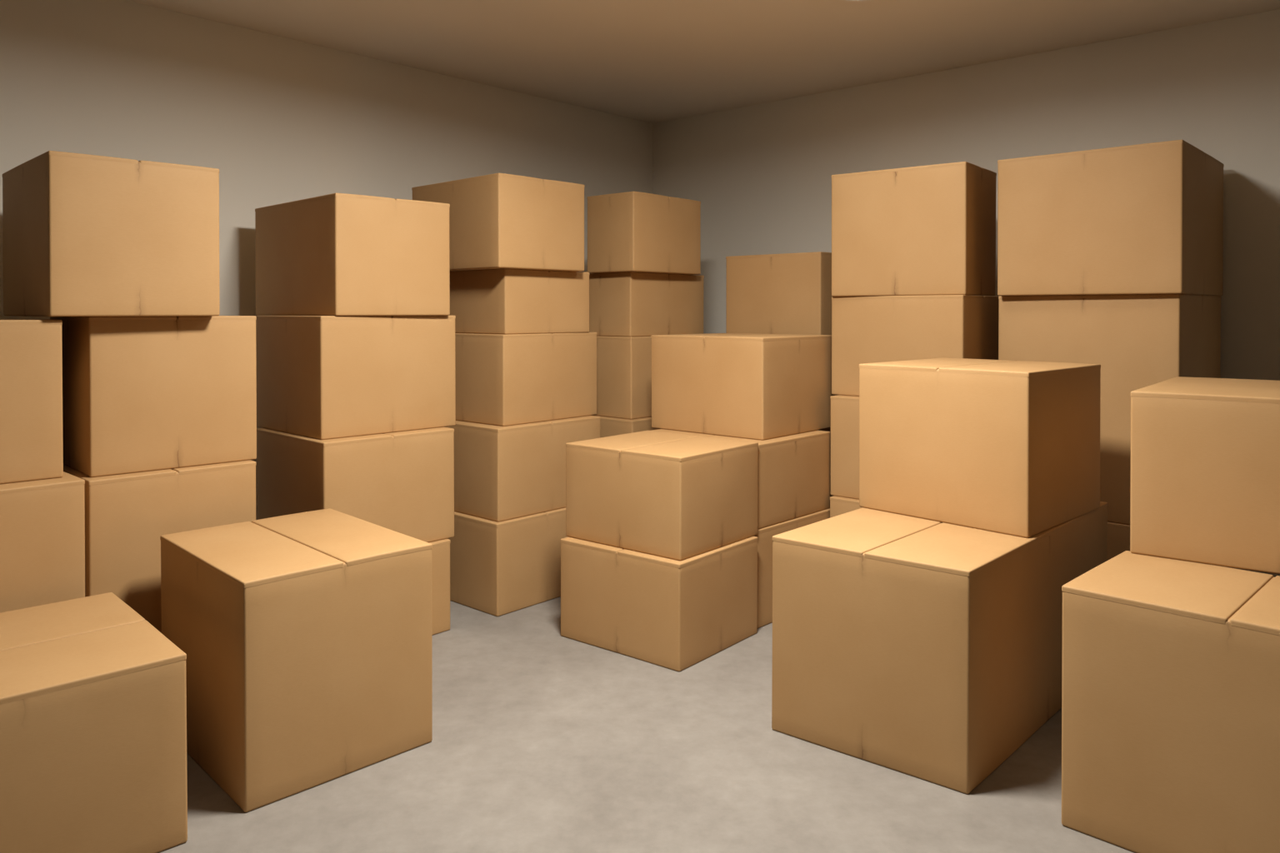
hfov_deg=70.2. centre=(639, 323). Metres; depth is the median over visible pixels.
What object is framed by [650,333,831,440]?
cardboard box
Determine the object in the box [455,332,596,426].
cardboard box
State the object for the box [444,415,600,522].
cardboard box
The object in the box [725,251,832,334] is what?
cardboard box
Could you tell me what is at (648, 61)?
ceiling
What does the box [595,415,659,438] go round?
cardboard box
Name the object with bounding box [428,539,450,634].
cardboard box
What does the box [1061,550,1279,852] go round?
cardboard box
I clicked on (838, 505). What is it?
cardboard box
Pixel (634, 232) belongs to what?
cardboard box
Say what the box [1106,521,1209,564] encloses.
cardboard box
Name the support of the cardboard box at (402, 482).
on the cardboard box at (441, 548)
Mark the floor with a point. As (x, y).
(544, 741)
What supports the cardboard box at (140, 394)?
on the cardboard box at (127, 516)
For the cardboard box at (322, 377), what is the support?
on the cardboard box at (402, 482)
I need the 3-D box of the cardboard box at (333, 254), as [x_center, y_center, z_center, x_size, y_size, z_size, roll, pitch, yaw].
[-1.275,-0.275,4.009,0.529,0.482,0.779,-1,1,-44]
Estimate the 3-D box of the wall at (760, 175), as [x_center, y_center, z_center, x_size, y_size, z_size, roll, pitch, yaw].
[4.592,-0.020,2.473,12.000,2.677,0.100,1,1,42]
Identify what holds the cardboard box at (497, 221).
on the cardboard box at (504, 301)
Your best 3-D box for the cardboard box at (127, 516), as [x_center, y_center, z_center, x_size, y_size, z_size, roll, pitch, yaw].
[-1.766,0.781,3.297,0.534,0.558,0.540,1,1,45]
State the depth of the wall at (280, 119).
4.30 m
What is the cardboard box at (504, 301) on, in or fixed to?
on the cardboard box at (502, 380)
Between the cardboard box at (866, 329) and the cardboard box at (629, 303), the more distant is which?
the cardboard box at (629, 303)
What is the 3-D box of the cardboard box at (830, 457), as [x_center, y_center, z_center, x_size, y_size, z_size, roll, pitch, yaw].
[0.879,0.840,5.030,0.561,0.298,0.490,1,1,42]
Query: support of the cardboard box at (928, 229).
on the cardboard box at (866, 329)
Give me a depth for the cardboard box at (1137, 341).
3.71 m
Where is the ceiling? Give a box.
[126,0,1279,123]
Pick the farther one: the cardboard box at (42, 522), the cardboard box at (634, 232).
the cardboard box at (634, 232)
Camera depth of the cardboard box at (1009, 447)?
3.10 m
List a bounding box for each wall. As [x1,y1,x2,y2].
[0,0,652,519]
[652,9,1279,577]
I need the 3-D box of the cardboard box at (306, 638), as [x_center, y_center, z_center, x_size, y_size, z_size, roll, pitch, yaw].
[-1.103,1.000,2.903,0.594,0.626,0.720,-1,1,-45]
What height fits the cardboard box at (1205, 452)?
0.482 m
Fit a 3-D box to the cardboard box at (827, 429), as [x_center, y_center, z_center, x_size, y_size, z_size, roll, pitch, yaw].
[0.873,0.542,5.024,0.567,0.298,0.480,1,1,42]
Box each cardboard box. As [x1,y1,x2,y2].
[0,319,63,484]
[0,471,84,613]
[0,592,187,852]
[2,150,219,316]
[50,315,256,477]
[63,460,256,633]
[160,508,432,812]
[255,193,449,315]
[255,315,455,439]
[256,427,454,542]
[411,173,584,271]
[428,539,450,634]
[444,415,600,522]
[447,507,568,616]
[449,268,589,334]
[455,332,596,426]
[560,536,758,671]
[565,430,758,560]
[586,191,700,274]
[589,271,704,336]
[592,335,651,419]
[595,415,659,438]
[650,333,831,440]
[651,429,829,529]
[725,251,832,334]
[752,508,829,628]
[771,501,1107,794]
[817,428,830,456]
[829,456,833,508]
[830,395,859,499]
[830,495,862,518]
[831,161,996,296]
[831,295,999,396]
[859,358,1100,538]
[997,139,1224,296]
[998,294,1221,524]
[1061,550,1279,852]
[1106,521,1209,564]
[1130,376,1279,574]
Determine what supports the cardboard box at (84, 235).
on the cardboard box at (140, 394)
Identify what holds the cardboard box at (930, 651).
on the floor
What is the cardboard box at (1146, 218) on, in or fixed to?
on the cardboard box at (1137, 341)
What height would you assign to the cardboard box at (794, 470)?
0.363 m
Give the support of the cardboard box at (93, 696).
on the floor
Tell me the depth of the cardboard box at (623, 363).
4.74 m
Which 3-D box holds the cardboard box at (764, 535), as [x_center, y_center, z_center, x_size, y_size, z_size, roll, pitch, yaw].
[0.479,1.085,4.286,0.620,0.421,0.596,1,1,44]
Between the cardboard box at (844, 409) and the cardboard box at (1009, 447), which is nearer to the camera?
the cardboard box at (1009, 447)
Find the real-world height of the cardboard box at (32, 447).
0.499 m
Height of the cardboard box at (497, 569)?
0.413 m
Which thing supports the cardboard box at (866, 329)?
on the cardboard box at (844, 409)
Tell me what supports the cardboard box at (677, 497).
on the cardboard box at (675, 615)
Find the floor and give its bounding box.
[158,596,1135,852]
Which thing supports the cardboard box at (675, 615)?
on the floor

